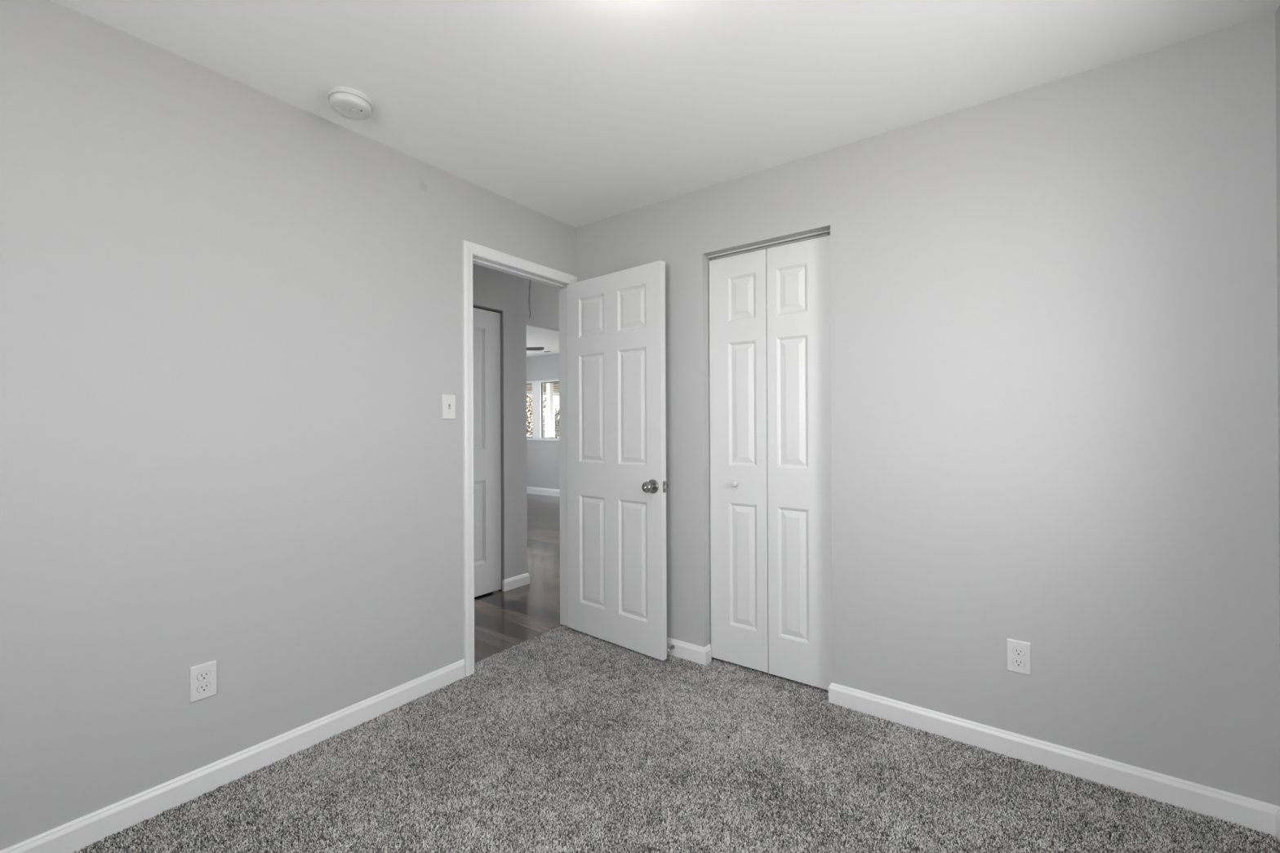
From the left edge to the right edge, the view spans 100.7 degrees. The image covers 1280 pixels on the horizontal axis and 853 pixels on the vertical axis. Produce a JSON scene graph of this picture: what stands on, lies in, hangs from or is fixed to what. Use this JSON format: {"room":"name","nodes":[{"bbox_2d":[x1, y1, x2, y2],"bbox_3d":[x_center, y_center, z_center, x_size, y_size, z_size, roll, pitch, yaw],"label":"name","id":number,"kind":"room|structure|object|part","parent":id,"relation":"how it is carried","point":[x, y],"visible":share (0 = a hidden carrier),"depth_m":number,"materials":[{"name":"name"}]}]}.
{"room":"empty bedroom","nodes":[
{"label":"empty bedroom","id":0,"kind":"room"},
{"bbox_2d":[0,0,575,850],"bbox_3d":[-1.425,0.018,1.886,0.115,2.424,3.585,0,0,36],"label":"wall","id":1,"kind":"structure","parent":0,"point":[231,310],"depth_m":1.75,"materials":[{"name":"grey paint"}]},
{"bbox_2d":[189,659,217,702],"bbox_3d":[-1.441,0.845,1.753,0.008,0.116,0.072,0,0,36],"label":"wall outlet","id":2,"kind":"object","parent":1,"relation":"attached to","point":[203,677],"visible":1,"depth_m":1.75,"materials":[{"name":"white plastic"}]},
{"bbox_2d":[197,682,210,693],"bbox_3d":[-1.439,0.864,1.752,0.003,0.027,0.035,0,0,36],"label":"receptacle","id":3,"kind":"object","parent":2,"relation":"attached to","point":[202,687],"depth_m":1.75,"materials":[{"name":"white plastic"}]},
{"bbox_2d":[197,670,210,680],"bbox_3d":[-1.439,0.825,1.752,0.003,0.027,0.035,0,0,36],"label":"receptacle","id":4,"kind":"object","parent":2,"relation":"attached to","point":[202,675],"depth_m":1.75,"materials":[{"name":"white plastic"}]},
{"bbox_2d":[0,658,465,852],"bbox_3d":[-1.603,1.174,1.526,0.014,0.094,2.561,0,0,36],"label":"baseboard","id":5,"kind":"structure","parent":1,"relation":"attached to","point":[72,836],"depth_m":1.78,"materials":[{"name":"white wood"}]},
{"bbox_2d":[442,394,455,418],"bbox_3d":[-0.894,-0.089,2.497,0.019,0.116,0.070,0,0,36],"label":"light switch","id":6,"kind":"object","parent":1,"relation":"attached to","point":[448,400],"visible":1,"depth_m":2.50,"materials":[{"name":"white plastic"}]},
{"bbox_2d":[462,240,577,676],"bbox_3d":[-0.661,0.162,2.914,0.132,2.116,0.791,0,0,36],"label":"door frame","id":7,"kind":"structure","parent":1,"relation":"attached to","point":[473,253],"depth_m":2.61,"materials":[{"name":"white wood"}]},
{"bbox_3d":[-0.831,0.162,2.583,0.016,2.116,0.055,0,0,36],"label":"casing","id":8,"kind":"part","parent":7,"relation":"part of","materials":[{"name":"white wood"}]},
{"bbox_3d":[-0.618,-0.869,2.882,0.016,0.055,0.791,0,0,36],"label":"head casing","id":9,"kind":"part","parent":7,"relation":"part of","materials":[{"name":"white wood"}]},
{"bbox_2d":[566,260,667,661],"bbox_3d":[-0.148,0.177,2.932,0.734,2.032,0.171,0,0,40],"label":"door","id":10,"kind":"structure","parent":7,"relation":"attached to","point":[617,484],"depth_m":2.88,"materials":[{"name":"white paint"}]},
{"bbox_3d":[-0.267,-0.624,3.030,0.202,0.224,0.035,0,0,40],"label":"panel","id":11,"kind":"part","parent":10,"relation":"part of","materials":[{"name":"white paint"}]},
{"bbox_3d":[-0.264,-0.099,3.029,0.202,0.617,0.035,0,0,40],"label":"panel","id":12,"kind":"part","parent":10,"relation":"part of","materials":[{"name":"white paint"}]},
{"bbox_3d":[-0.261,0.712,3.028,0.202,0.621,0.035,0,0,40],"label":"panel","id":13,"kind":"part","parent":10,"relation":"part of","materials":[{"name":"white paint"}]},
{"bbox_3d":[-0.034,-0.625,2.833,0.200,0.224,0.035,0,0,40],"label":"panel","id":14,"kind":"part","parent":10,"relation":"part of","materials":[{"name":"white paint"}]},
{"bbox_3d":[-0.032,-0.101,2.832,0.200,0.617,0.035,0,0,40],"label":"panel","id":15,"kind":"part","parent":10,"relation":"part of","materials":[{"name":"white paint"}]},
{"bbox_3d":[-0.028,0.710,2.831,0.200,0.621,0.035,0,0,40],"label":"panel","id":16,"kind":"part","parent":10,"relation":"part of","materials":[{"name":"white paint"}]},
{"bbox_3d":[0.047,0.312,2.702,0.057,0.057,0.064,0,0,40],"label":"knob","id":17,"kind":"part","parent":10,"relation":"part of","materials":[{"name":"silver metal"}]},
{"bbox_3d":[0.123,0.311,2.702,0.002,0.057,0.023,0,0,40],"label":"latch plate","id":18,"kind":"part","parent":10,"relation":"part of","materials":[{"name":"silver metal"}]},
{"bbox_2d":[472,263,559,590],"bbox_3d":[-0.381,0.018,4.869,0.115,2.424,5.800,0,0,36],"label":"wall","id":19,"kind":"structure","parent":0,"point":[507,293],"depth_m":4.00,"materials":[{"name":"grey paint"}]},
{"bbox_2d":[473,304,502,312],"bbox_3d":[-1.269,-0.845,3.625,0.032,0.010,0.786,0,0,36],"label":"closet track","id":20,"kind":"object","parent":19,"relation":"attached to","point":[474,306],"visible":0.36,"depth_m":3.84,"materials":[{"name":"grey metal"}]},
{"bbox_2d":[473,307,501,597],"bbox_3d":[-1.268,0.193,3.623,0.030,2.051,0.772,0,0,36],"label":"door","id":21,"kind":"structure","parent":20,"relation":"hanging from","point":[486,324],"depth_m":3.83,"materials":[{"name":"white paint"}]},
{"bbox_3d":[-1.183,-0.262,3.743,0.030,0.870,0.197,0,0,36],"label":"panel","id":22,"kind":"part","parent":21,"relation":"part of","materials":[{"name":"white paint"}]},
{"bbox_3d":[-1.179,0.688,3.741,0.030,0.590,0.197,0,0,36],"label":"panel","id":23,"kind":"part","parent":21,"relation":"part of","materials":[{"name":"white paint"}]},
{"bbox_2d":[502,573,529,591],"bbox_3d":[-0.976,1.184,4.037,0.128,0.094,0.247,0,0,36],"label":"baseboard","id":24,"kind":"structure","parent":19,"relation":"attached to","point":[520,580],"depth_m":3.99,"materials":[{"name":"white wood"}]},
{"bbox_2d":[474,493,562,662],"bbox_3d":[-2.030,1.264,6.081,5.920,0.072,5.800,0,0,36],"label":"floor","id":25,"kind":"structure","parent":0,"point":[503,620],"depth_m":3.72,"materials":[{"name":"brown wood"}]},
{"bbox_2d":[526,353,559,489],"bbox_3d":[-0.675,-0.011,8.753,4.955,2.500,0.115,0,0,36],"label":"wall","id":26,"kind":"structure","parent":0,"point":[542,456],"depth_m":9.45,"materials":[{"name":"grey paint"}]},
{"bbox_2d":[526,378,559,440],"bbox_3d":[-1.638,-0.280,9.432,2.340,1.082,0.110,0,0,36],"label":"window","id":27,"kind":"structure","parent":26,"relation":"in","point":[537,385],"depth_m":9.55,"materials":[{"name":"white plastic"}]},
{"bbox_3d":[-1.654,0.250,9.407,2.340,0.022,0.050,0,0,36],"label":"sill","id":28,"kind":"part","parent":27,"relation":"part of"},
{"bbox_2d":[526,486,559,497],"bbox_3d":[-0.712,1.174,8.702,4.945,0.141,0.014,0,0,36],"label":"baseboard","id":29,"kind":"structure","parent":26,"relation":"attached to","point":[530,490],"depth_m":9.43,"materials":[{"name":"white wood"}]},
{"bbox_2d":[526,324,559,356],"bbox_3d":[-2.348,-1.298,6.568,5.055,0.080,5.615,0,0,36],"label":"ceiling","id":30,"kind":"structure","parent":0,"point":[548,339],"depth_m":7.88,"materials":[{"name":"white paint"}]},
{"bbox_2d":[526,346,544,350],"bbox_3d":[-1.849,-1.028,6.465,1.180,0.465,1.238,0,0,36],"label":"ceiling fan","id":31,"kind":"object","parent":30,"relation":"hanging from","point":[527,348],"visible":0.02,"depth_m":6.45,"materials":[{"name":"white paint"}]},
{"bbox_2d":[52,0,1279,227],"bbox_3d":[-0.258,-1.241,1.028,3.023,0.080,3.585,0,0,36],"label":"ceiling","id":32,"kind":"structure","parent":0,"point":[575,113],"depth_m":1.77,"materials":[{"name":"white paint"}]},
{"bbox_2d":[327,86,373,119],"bbox_3d":[-1.060,-1.173,1.945,0.149,0.046,0.149,0,0,36],"label":"smoke detector","id":33,"kind":"object","parent":32,"relation":"attached to","point":[347,102],"visible":1,"depth_m":1.91,"materials":[{"name":"white plastic"}]},
{"bbox_2d":[575,13,1279,806],"bbox_3d":[0.820,0.009,2.390,2.908,2.424,0.115,0,0,36],"label":"wall","id":34,"kind":"structure","parent":0,"point":[1054,304],"depth_m":1.85,"materials":[{"name":"grey paint"}]},
{"bbox_2d":[666,644,675,651],"bbox_3d":[0.158,1.158,2.756,0.022,0.022,0.055,0,0,36],"label":"door stop","id":35,"kind":"object","parent":34,"relation":"attached to","point":[672,646],"visible":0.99,"depth_m":2.76,"materials":[{"name":"silver metal"}]},
{"bbox_2d":[666,637,711,666],"bbox_3d":[-0.004,1.170,2.950,0.874,0.094,0.066,0,0,36],"label":"baseboard","id":36,"kind":"structure","parent":34,"relation":"attached to","point":[695,653],"depth_m":2.72,"materials":[{"name":"white wood"}]},
{"bbox_2d":[707,229,830,260],"bbox_3d":[0.616,-0.868,2.559,0.633,0.010,0.040,0,0,36],"label":"closet track","id":37,"kind":"object","parent":34,"relation":"attached to","point":[825,233],"visible":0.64,"depth_m":2.55,"materials":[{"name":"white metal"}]},
{"bbox_2d":[709,233,832,690],"bbox_3d":[0.611,0.171,2.544,0.626,2.066,0.064,0,0,36],"label":"door","id":38,"kind":"structure","parent":37,"relation":"hanging from","point":[770,315],"depth_m":2.53,"materials":[{"name":"white paint"}]},
{"bbox_3d":[0.469,0.287,2.630,0.033,0.033,0.034,0,0,36],"label":"closet knob","id":39,"kind":"part","parent":38,"relation":"part of","materials":[{"name":"white plastic"}]},
{"bbox_3d":[0.512,-0.633,2.636,0.148,0.223,0.030,0,0,36],"label":"panel","id":40,"kind":"part","parent":38,"relation":"part of","materials":[{"name":"white paint"}]},
{"bbox_3d":[0.514,-0.109,2.635,0.148,0.614,0.030,0,0,36],"label":"panel","id":41,"kind":"part","parent":38,"relation":"part of","materials":[{"name":"white paint"}]},
{"bbox_3d":[0.518,0.693,2.634,0.148,0.614,0.030,0,0,36],"label":"panel","id":42,"kind":"part","parent":38,"relation":"part of","materials":[{"name":"white paint"}]},
{"bbox_3d":[0.716,-0.635,2.487,0.147,0.223,0.030,0,0,36],"label":"panel","id":43,"kind":"part","parent":38,"relation":"part of","materials":[{"name":"white paint"}]},
{"bbox_3d":[0.718,-0.110,2.486,0.147,0.614,0.030,0,0,36],"label":"panel","id":44,"kind":"part","parent":38,"relation":"part of","materials":[{"name":"white paint"}]},
{"bbox_3d":[0.722,0.692,2.484,0.147,0.614,0.030,0,0,36],"label":"panel","id":45,"kind":"part","parent":38,"relation":"part of","materials":[{"name":"white paint"}]},
{"bbox_2d":[1006,638,1031,675],"bbox_3d":[1.366,0.835,1.915,0.072,0.116,0.008,0,0,36],"label":"wall outlet","id":46,"kind":"object","parent":34,"relation":"attached to","point":[1018,652],"visible":1,"depth_m":1.91,"materials":[{"name":"white plastic"}]},
{"bbox_2d":[1013,657,1024,666],"bbox_3d":[1.365,0.854,1.913,0.035,0.027,0.003,0,0,36],"label":"receptacle","id":47,"kind":"object","parent":46,"relation":"attached to","point":[1017,662],"depth_m":1.91,"materials":[{"name":"white plastic"}]},
{"bbox_2d":[1013,647,1024,656],"bbox_3d":[1.364,0.815,1.913,0.035,0.027,0.003,0,0,36],"label":"receptacle","id":48,"kind":"object","parent":46,"relation":"attached to","point":[1017,651],"depth_m":1.91,"materials":[{"name":"white plastic"}]},
{"bbox_2d":[828,681,1279,836],"bbox_3d":[1.360,1.162,1.948,1.296,0.094,0.066,0,0,36],"label":"baseboard","id":49,"kind":"structure","parent":34,"relation":"attached to","point":[1247,812],"depth_m":1.82,"materials":[{"name":"white wood"}]},
{"bbox_2d":[1275,5,1279,650],"bbox_3d":[0.886,0.004,0.119,0.115,2.424,3.470,0,0,36],"label":"wall","id":50,"kind":"structure","parent":0,"point":[1277,12],"depth_m":1.54,"materials":[{"name":"grey paint"}]},
{"bbox_2d":[1275,809,1279,844],"bbox_3d":[0.869,1.161,0.196,0.014,0.094,3.342,0,0,36],"label":"baseboard","id":51,"kind":"structure","parent":50,"relation":"attached to","point":[1277,814],"depth_m":1.53,"materials":[{"name":"white wood"}]},
{"bbox_3d":[-0.682,-1.234,3.786,0.923,0.080,3.700,0,0,36],"label":"ceiling","id":52,"kind":"structure","parent":0,"visible":0},
{"bbox_2d":[528,280,530,318],"bbox_3d":[-0.753,-0.965,3.629,0.012,0.458,0.022,0,0,36],"label":"pull cord","id":53,"kind":"object","parent":52,"relation":"hanging from","point":[530,280],"visible":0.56,"depth_m":3.63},
{"bbox_3d":[0.003,1.250,1.327,2.978,0.064,4.370,0,0,36],"label":"floor","id":54,"kind":"structure","parent":0,"visible":0},
{"bbox_2d":[73,625,1279,852],"bbox_3d":[-0.242,1.203,1.101,2.874,0.010,3.484,0,0,36],"label":"carpet","id":55,"kind":"object","parent":54,"relation":"on","point":[563,739],"visible":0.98,"depth_m":1.78,"materials":[{"name":"grey carpet"}]},
{"label":"outside","id":56,"kind":"structure","parent":0,"visible":0},
{"bbox_3d":[0.229,1.730,17.200,60.000,0.100,52.000,0,0,36],"label":"ground","id":57,"kind":"structure","parent":56,"visible":0},
{"bbox_2d":[526,394,544,437],"bbox_3d":[-3.971,0.108,18.170,2.597,3.185,1.910,0,0,-17],"label":"shrub","id":58,"kind":"object","parent":57,"relation":"on","point":[527,394],"visible":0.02,"depth_m":18.04,"materials":[{"name":"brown plant"}]},
{"bbox_2d":[526,394,559,437],"bbox_3d":[-3.445,0.264,16.414,2.528,2.861,1.803,0,0,7],"label":"shrub","id":59,"kind":"object","parent":57,"relation":"on","point":[530,401],"visible":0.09,"depth_m":16.23,"materials":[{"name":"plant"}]},
{"bbox_2d":[530,408,559,437],"bbox_3d":[-2.364,0.603,14.202,1.740,2.166,1.674,0,0,-41],"label":"bush","id":60,"kind":"object","parent":57,"relation":"on","point":[557,433],"visible":0.06,"depth_m":13.92,"materials":[{"name":"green plant"}]},
{"bbox_2d":[544,382,555,437],"bbox_3d":[-2.056,0.356,12.078,0.170,2.650,0.170,0,0,36],"label":"porch column","id":61,"kind":"structure","parent":57,"relation":"on","point":[549,412],"depth_m":12.02,"materials":[{"name":"white paint"}]},
{"bbox_2d":[526,382,559,396],"bbox_3d":[-1.351,-0.971,12.889,4.820,0.200,5.695,0,0,36],"label":"porch roof","id":62,"kind":"structure","parent":61,"relation":"on","point":[556,384],"depth_m":13.94,"materials":[{"name":"white paint"}]}
]}

